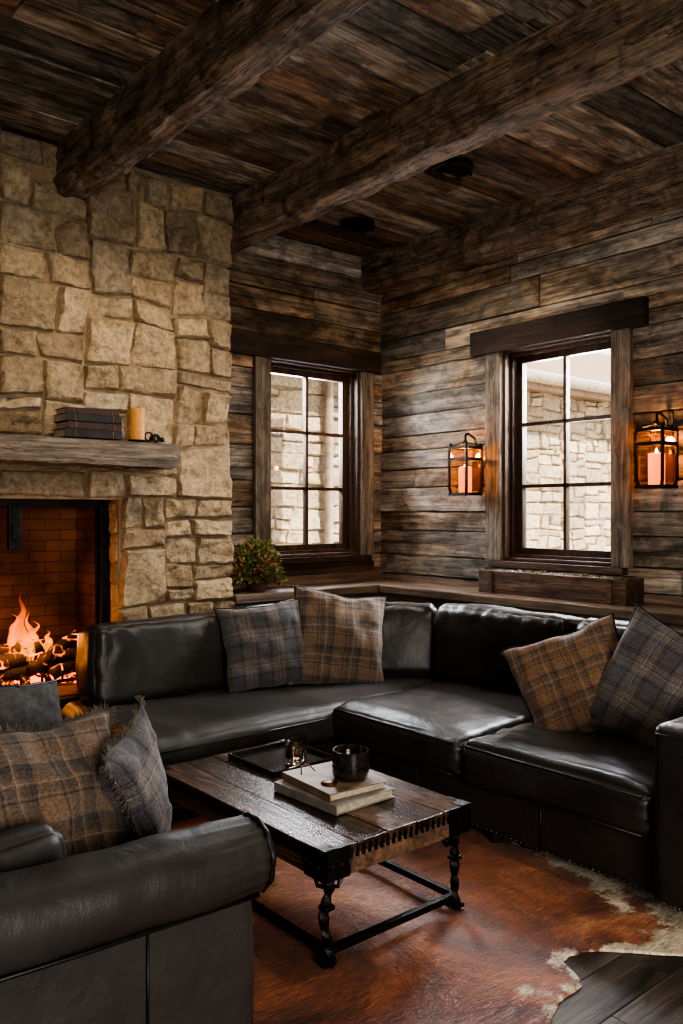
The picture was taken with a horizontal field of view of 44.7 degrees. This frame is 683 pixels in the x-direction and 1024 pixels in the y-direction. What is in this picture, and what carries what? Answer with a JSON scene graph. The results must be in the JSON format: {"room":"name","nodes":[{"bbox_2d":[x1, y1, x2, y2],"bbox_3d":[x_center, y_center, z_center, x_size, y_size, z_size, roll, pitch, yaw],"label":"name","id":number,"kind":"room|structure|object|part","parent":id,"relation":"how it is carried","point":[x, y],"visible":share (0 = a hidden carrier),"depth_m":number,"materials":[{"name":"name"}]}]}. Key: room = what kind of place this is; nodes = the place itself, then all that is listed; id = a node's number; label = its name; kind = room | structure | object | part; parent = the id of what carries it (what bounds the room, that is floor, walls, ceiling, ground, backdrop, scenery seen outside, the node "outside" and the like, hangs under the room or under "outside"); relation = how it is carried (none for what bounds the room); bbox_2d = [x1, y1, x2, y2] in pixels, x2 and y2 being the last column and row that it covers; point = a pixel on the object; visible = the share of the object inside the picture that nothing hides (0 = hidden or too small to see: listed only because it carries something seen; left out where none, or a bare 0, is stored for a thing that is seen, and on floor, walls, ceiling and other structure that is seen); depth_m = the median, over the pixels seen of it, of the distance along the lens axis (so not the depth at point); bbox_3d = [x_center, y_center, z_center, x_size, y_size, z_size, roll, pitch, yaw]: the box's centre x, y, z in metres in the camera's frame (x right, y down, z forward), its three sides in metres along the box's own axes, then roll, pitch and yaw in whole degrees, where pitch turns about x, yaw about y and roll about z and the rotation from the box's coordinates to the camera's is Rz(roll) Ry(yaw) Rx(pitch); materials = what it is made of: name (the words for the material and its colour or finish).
{"room":"living room","nodes":[
{"label":"living room","id":0,"kind":"room"},
{"bbox_2d":[227,235,383,579],"bbox_3d":[-0.344,-0.350,7.019,2.105,3.800,0.239,0,0,-40],"label":"wall","id":1,"kind":"structure","parent":0,"point":[281,286],"depth_m":6.82,"materials":[{"name":"brown wood"}]},
{"bbox_2d":[229,328,381,575],"bbox_3d":[-0.410,-0.450,6.907,1.770,1.930,0.285,0,0,-40],"label":"lintel","id":2,"kind":"object","parent":1,"relation":"attached to","point":[243,342],"visible":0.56,"depth_m":6.89,"materials":[{"name":"brown wood"}]},
{"bbox_2d":[253,356,373,557],"bbox_3d":[-0.207,-0.427,6.952,1.260,1.605,0.042,0,0,-40],"label":"trim","id":3,"kind":"structure","parent":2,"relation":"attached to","point":[261,365],"depth_m":6.62,"materials":[{"name":"brown wood"}]},
{"bbox_2d":[271,359,358,557],"bbox_3d":[-0.289,-0.435,7.058,0.972,1.610,0.230,0,0,-40],"label":"window","id":4,"kind":"structure","parent":2,"relation":"attached to","point":[348,380],"depth_m":7.27,"materials":[{"name":"brown wood"}]},
{"bbox_2d":[0,0,682,257],"bbox_3d":[0.190,-2.351,1.801,8.010,0.198,8.910,0,0,-40],"label":"ceiling","id":5,"kind":"structure","parent":0,"point":[60,60],"depth_m":4.55,"materials":[{"name":"brown wood"}]},
{"bbox_2d":[53,0,371,200],"bbox_3d":[0.903,-2.096,2.094,0.246,0.348,8.040,0,0,-40],"label":"ceiling beam","id":6,"kind":"structure","parent":5,"relation":"attached to","point":[227,48],"depth_m":3.91,"materials":[{"name":"brown wood"}]},
{"bbox_2d":[341,217,374,233],"bbox_3d":[0.128,-2.224,6.462,0.270,0.050,0.270,0,0,-40],"label":"recessed light","id":7,"kind":"object","parent":5,"relation":"in","point":[361,225],"visible":1,"depth_m":6.42,"materials":[{"name":"metal"}]},
{"bbox_2d":[432,157,473,180],"bbox_3d":[0.725,-2.224,5.395,0.270,0.050,0.270,0,0,-40],"label":"recessed light","id":8,"kind":"object","parent":5,"relation":"in","point":[455,168],"visible":0.95,"depth_m":5.38,"materials":[{"name":"metal"}]},
{"bbox_2d":[227,0,682,253],"bbox_3d":[1.742,-2.096,3.094,0.257,0.348,8.490,0,0,-40],"label":"ceiling beam","id":9,"kind":"structure","parent":5,"relation":"attached to","point":[595,49],"depth_m":4.23,"materials":[{"name":"brown wood"}]},
{"bbox_2d":[361,142,682,294],"bbox_3d":[3.000,-2.096,4.154,0.276,0.348,8.490,0,0,-40],"label":"ceiling beam","id":10,"kind":"structure","parent":5,"relation":"attached to","point":[651,184],"depth_m":5.92,"materials":[{"name":"brown wood"}]},
{"bbox_2d":[380,207,682,597],"bbox_3d":[3.168,-0.350,4.295,0.239,3.801,8.490,0,0,-40],"label":"wall","id":11,"kind":"structure","parent":0,"point":[433,390],"depth_m":6.58,"materials":[{"name":"brown wood"}]},
{"bbox_2d":[228,571,682,627],"bbox_3d":[2.377,1.038,3.616,1.845,1.025,8.470,0,0,-40],"label":"console table","id":12,"kind":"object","parent":11,"relation":"attached to","point":[668,611],"depth_m":6.21,"materials":[{"name":"brown wood"}]},
{"bbox_2d":[229,536,287,591],"bbox_3d":[-0.632,0.386,6.226,0.512,0.414,0.374,0,0,-40],"label":"potted plant","id":13,"kind":"object","parent":12,"relation":"on","point":[253,551],"visible":1,"depth_m":6.14,"materials":[{"name":"green plant"}]},
{"bbox_3d":[-0.631,0.549,6.214,0.180,0.088,0.180,0,0,-40],"label":"pot","id":14,"kind":"part","parent":13,"relation":"part of","materials":[{"name":"ceramic"}]},
{"bbox_2d":[478,568,643,605],"bbox_3d":[1.490,0.504,5.785,0.228,0.179,1.210,0,0,-40],"label":"wooden planter box","id":15,"kind":"object","parent":12,"relation":"on","point":[615,590],"visible":1,"depth_m":5.61,"materials":[{"name":"brown wood"}]},
{"bbox_2d":[448,433,482,495],"bbox_3d":[0.987,-0.376,6.505,0.250,0.498,0.202,0,0,-40],"label":"lantern sconce","id":16,"kind":"object","parent":11,"relation":"attached to","point":[470,478],"visible":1,"depth_m":6.47,"materials":[{"name":"metal"}]},
{"bbox_2d":[459,464,471,491],"bbox_3d":[0.968,-0.268,6.489,0.102,0.239,0.102,0,0,-40],"label":"candle","id":17,"kind":"object","parent":16,"relation":"on","point":[461,469],"depth_m":6.45,"materials":[{"name":"wax"}]},
{"bbox_2d":[470,296,648,577],"bbox_3d":[1.604,-0.450,6.087,0.285,1.930,1.495,0,0,-40],"label":"lintel","id":18,"kind":"object","parent":11,"relation":"attached to","point":[633,312],"visible":0.74,"depth_m":5.92,"materials":[{"name":"brown wood"}]},
{"bbox_2d":[503,332,610,565],"bbox_3d":[1.639,-0.435,6.104,0.230,1.610,0.953,0,0,-40],"label":"window","id":19,"kind":"structure","parent":18,"relation":"attached to","point":[515,485],"depth_m":6.35,"materials":[{"name":"brown wood"}]},
{"bbox_2d":[485,328,632,567],"bbox_3d":[1.537,-0.427,6.017,0.042,1.605,1.245,0,0,-40],"label":"trim","id":20,"kind":"structure","parent":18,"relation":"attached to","point":[621,339],"depth_m":5.62,"materials":[{"name":"brown wood"}]},
{"bbox_2d":[635,411,678,488],"bbox_3d":[2.018,-0.396,5.281,0.250,0.498,0.202,0,0,-40],"label":"lantern sconce","id":21,"kind":"object","parent":11,"relation":"attached to","point":[660,465],"visible":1,"depth_m":5.25,"materials":[{"name":"metal"}]},
{"bbox_2d":[648,448,664,484],"bbox_3d":[1.998,-0.287,5.265,0.102,0.239,0.102,0,0,-40],"label":"candle","id":22,"kind":"object","parent":21,"relation":"on","point":[653,458],"depth_m":5.23,"materials":[{"name":"wax"}]},
{"bbox_2d":[473,825,682,1023],"bbox_3d":[0.174,1.625,1.649,7.790,0.150,8.698,0,0,-40],"label":"floor","id":23,"kind":"structure","parent":0,"point":[616,988],"depth_m":2.68,"materials":[{"name":"brown wood"}]},
{"bbox_2d":[0,130,234,708],"bbox_3d":[-2.374,-0.341,5.027,3.675,3.817,1.030,0,0,-40],"label":"stone fireplace","id":24,"kind":"object","parent":23,"relation":"on","point":[117,298],"visible":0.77,"depth_m":5.44,"materials":[{"name":"stone"}]},
{"bbox_3d":[-2.052,0.505,5.035,1.387,1.210,0.085,0,0,-40],"label":"screen frame","id":25,"kind":"part","parent":24,"relation":"part of","materials":[{"name":"metal"}]},
{"bbox_2d":[0,434,178,468],"bbox_3d":[-2.247,-0.358,4.493,2.959,0.171,0.253,0,0,-40],"label":"fireplace mantel","id":26,"kind":"object","parent":24,"relation":"attached to","point":[14,449],"visible":1,"depth_m":4.97,"materials":[{"name":"brown wood"}]},
{"bbox_2d":[52,407,121,440],"bbox_3d":[-1.553,-0.534,5.077,0.360,0.176,0.202,0,0,-40],"label":"books","id":27,"kind":"object","parent":26,"relation":"on","point":[72,422],"visible":1,"depth_m":5.00,"materials":[{"name":"leather"}]},
{"bbox_2d":[128,407,145,441],"bbox_3d":[-1.295,-0.556,5.263,0.112,0.220,0.112,0,0,-40],"label":"pillar candle","id":28,"kind":"object","parent":26,"relation":"on","point":[137,415],"visible":0.94,"depth_m":5.22,"materials":[{"name":"wax"}]},
{"bbox_2d":[145,432,164,442],"bbox_3d":[-1.197,-0.479,5.317,0.145,0.066,0.068,0,0,-40],"label":"ornament","id":29,"kind":"object","parent":26,"relation":"on","point":[152,438],"visible":1,"depth_m":5.30,"materials":[{"name":"black metal"}]},
{"bbox_2d":[172,809,682,1023],"bbox_3d":[0.085,1.541,3.341,2.274,0.012,3.033,0,0,-40],"label":"cowhide rug","id":30,"kind":"object","parent":23,"relation":"on","point":[500,958],"visible":0.56,"depth_m":3.00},
{"bbox_2d":[0,811,276,1023],"bbox_3d":[-1.180,1.058,2.556,1.361,0.956,1.586,0,0,-40],"label":"leather loveseat","id":31,"kind":"object","parent":30,"relation":"on","point":[153,929],"visible":0.76,"depth_m":2.14,"materials":[{"name":"black leather"}]},
{"bbox_2d":[0,679,61,734],"bbox_3d":[-1.171,0.839,3.012,0.222,0.483,0.527,0,0,30],"label":"throw pillow","id":32,"kind":"object","parent":31,"relation":"on","point":[32,702],"visible":0.41,"depth_m":3.02,"materials":[{"name":"grey fabric"}]},
{"bbox_2d":[0,699,128,855],"bbox_3d":[-0.885,0.893,2.477,0.338,0.599,0.656,0,0,41],"label":"throw pillow","id":33,"kind":"object","parent":31,"relation":"on","point":[51,775],"visible":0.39,"depth_m":2.48,"materials":[{"name":"brown fabric"}]},
{"bbox_3d":[-0.774,1.236,2.041,1.255,0.520,0.195,0,0,-40],"label":"arm panel","id":34,"kind":"part","parent":31,"relation":"part of","materials":[{"name":"grey leather"}]},
{"bbox_2d":[98,691,172,839],"bbox_3d":[-0.648,0.901,2.735,0.206,0.560,0.566,0,0,3],"label":"throw pillow","id":35,"kind":"object","parent":31,"relation":"on","point":[131,767],"visible":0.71,"depth_m":2.60,"materials":[{"name":"grey fabric"}]},
{"bbox_2d":[161,739,470,969],"bbox_3d":[-0.163,1.330,3.438,0.740,0.408,1.210,0,0,-40],"label":"coffee table","id":36,"kind":"object","parent":30,"relation":"on","point":[327,847],"visible":0.66,"depth_m":3.10,"materials":[{"name":"brown wood"}]},
{"bbox_2d":[228,732,331,776],"bbox_3d":[-0.269,1.073,3.774,0.350,0.108,0.360,0,0,-40],"label":"serving tray","id":37,"kind":"object","parent":36,"relation":"on","point":[273,759],"visible":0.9,"depth_m":3.74,"materials":[{"name":"black metal"}]},
{"bbox_2d":[274,761,394,815],"bbox_3d":[-0.031,1.094,3.321,0.323,0.066,0.390,0,0,-40],"label":"book stack","id":38,"kind":"object","parent":36,"relation":"on","point":[344,797],"visible":0.88,"depth_m":3.23,"materials":[{"name":"beige paper"}]},
{"bbox_2d":[300,764,337,785],"bbox_3d":[-0.093,1.046,3.302,0.075,0.028,0.220,0,0,-33],"label":"trinket","id":39,"kind":"object","parent":38,"relation":"on","point":[324,782],"visible":1,"depth_m":3.24,"materials":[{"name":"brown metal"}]},
{"bbox_2d":[332,744,368,780],"bbox_3d":[0.037,1.006,3.325,0.151,0.110,0.151,0,0,-40],"label":"candle jar","id":40,"kind":"object","parent":38,"relation":"on","point":[350,762],"visible":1,"depth_m":3.27,"materials":[{"name":"black glass"}]},
{"bbox_2d":[61,602,682,910],"bbox_3d":[0.372,1.055,4.354,2.600,0.962,3.471,0,0,-40],"label":"sectional sofa","id":41,"kind":"object","parent":30,"relation":"on","point":[448,717],"visible":0.59,"depth_m":4.30,"materials":[{"name":"grey leather"}]},
{"bbox_2d":[77,612,227,706],"bbox_3d":[-1.089,0.869,4.965,0.955,0.489,0.358,0,-6,-40],"label":"cushion","id":42,"kind":"object","parent":41,"relation":"on","point":[164,657],"depth_m":4.75,"materials":[{"name":"grey leather"}]},
{"bbox_2d":[230,604,268,607],"bbox_3d":[-0.387,0.861,5.556,0.900,0.508,0.364,0,-6,-40],"label":"cushion","id":43,"kind":"object","parent":41,"relation":"on","point":[250,606],"depth_m":5.37,"materials":[{"name":"grey leather"}]},
{"bbox_3d":[-0.374,1.194,5.067,2.375,0.258,1.129,0,0,-40],"label":"chaise seat","id":44,"kind":"part","parent":41,"relation":"part of","materials":[{"name":"grey leather"}]},
{"bbox_2d":[215,597,312,692],"bbox_3d":[-0.470,0.821,5.111,0.582,0.563,0.244,0,0,-22],"label":"throw pillow","id":45,"kind":"object","parent":41,"relation":"on","point":[262,645],"visible":0.98,"depth_m":5.04,"materials":[{"name":"fabric"}]},
{"bbox_2d":[285,586,386,686],"bbox_3d":[-0.015,0.811,5.285,0.731,0.676,0.281,0,0,-17],"label":"throw pillow","id":46,"kind":"object","parent":41,"relation":"on","point":[342,637],"visible":0.86,"depth_m":5.21,"materials":[{"name":"fabric"}]},
{"bbox_2d":[382,602,437,677],"bbox_3d":[0.333,0.860,5.550,0.639,0.509,0.295,0,-10,4],"label":"cushion","id":47,"kind":"object","parent":41,"relation":"on","point":[408,627],"depth_m":5.41,"materials":[{"name":"grey leather"}]},
{"bbox_2d":[332,681,530,777],"bbox_3d":[0.681,1.170,4.654,1.208,0.257,0.987,0,0,-40],"label":"seat cushion","id":48,"kind":"object","parent":41,"relation":"on","point":[425,731],"depth_m":4.34,"materials":[{"name":"grey leather"}]},
{"bbox_3d":[0.625,1.359,3.951,0.078,0.242,2.001,0,0,-40],"label":"seat panel","id":49,"kind":"part","parent":41,"relation":"part of","materials":[{"name":"grey leather"}]},
{"bbox_2d":[431,602,585,694],"bbox_3d":[1.018,0.850,5.067,0.366,0.535,1.063,8,-5,-40],"label":"cushion","id":50,"kind":"object","parent":41,"relation":"on","point":[467,638],"depth_m":5.00,"materials":[{"name":"grey leather"}]},
{"bbox_2d":[463,723,654,837],"bbox_3d":[1.309,1.171,3.915,1.198,0.258,0.991,0,0,-40],"label":"seat cushion","id":51,"kind":"object","parent":41,"relation":"on","point":[599,784],"depth_m":3.56,"materials":[{"name":"grey leather"}]},
{"bbox_2d":[498,611,621,730],"bbox_3d":[1.158,0.875,4.104,0.754,0.747,0.368,0,0,11],"label":"throw pillow","id":52,"kind":"object","parent":41,"relation":"on","point":[556,679],"visible":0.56,"depth_m":4.09,"materials":[{"name":"fabric"}]},
{"bbox_3d":[0.654,1.465,3.807,0.068,0.014,2.214,0,0,-40],"label":"nailhead trim","id":53,"kind":"part","parent":41,"relation":"part of","materials":[{"name":"black metal"}]},
{"bbox_2d":[577,618,682,639],"bbox_3d":[1.682,0.850,4.269,0.363,0.545,1.020,8,-5,-40],"label":"cushion","id":54,"kind":"object","parent":41,"relation":"on","point":[622,625],"depth_m":4.38,"materials":[{"name":"grey leather"}]},
{"bbox_2d":[584,603,682,748],"bbox_3d":[1.476,0.848,3.820,0.851,0.809,0.373,0,0,39],"label":"throw pillow","id":55,"kind":"object","parent":41,"relation":"on","point":[640,689],"visible":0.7,"depth_m":3.81,"materials":[{"name":"fabric"}]},
{"bbox_3d":[1.822,1.143,3.511,1.466,0.696,0.308,0,0,-40],"label":"arm","id":56,"kind":"part","parent":41,"relation":"part of","materials":[{"name":"grey leather"}]},
{"label":"outside","id":57,"kind":"structure","parent":0,"visible":0},
{"bbox_2d":[271,374,610,550],"bbox_3d":[1.959,-0.054,10.877,13.045,3.240,0.283,0,0,-40],"label":"wall","id":58,"kind":"structure","parent":57,"point":[590,441],"depth_m":11.36,"materials":[{"name":"stone"}]},
{"bbox_2d":[324,353,610,543],"bbox_3d":[1.532,-0.750,11.376,13.000,4.600,2.570,0,0,-40],"label":"eave","id":59,"kind":"object","parent":58,"relation":"attached to","point":[592,366],"visible":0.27,"depth_m":10.99,"materials":[{"name":"paint"}]}
]}

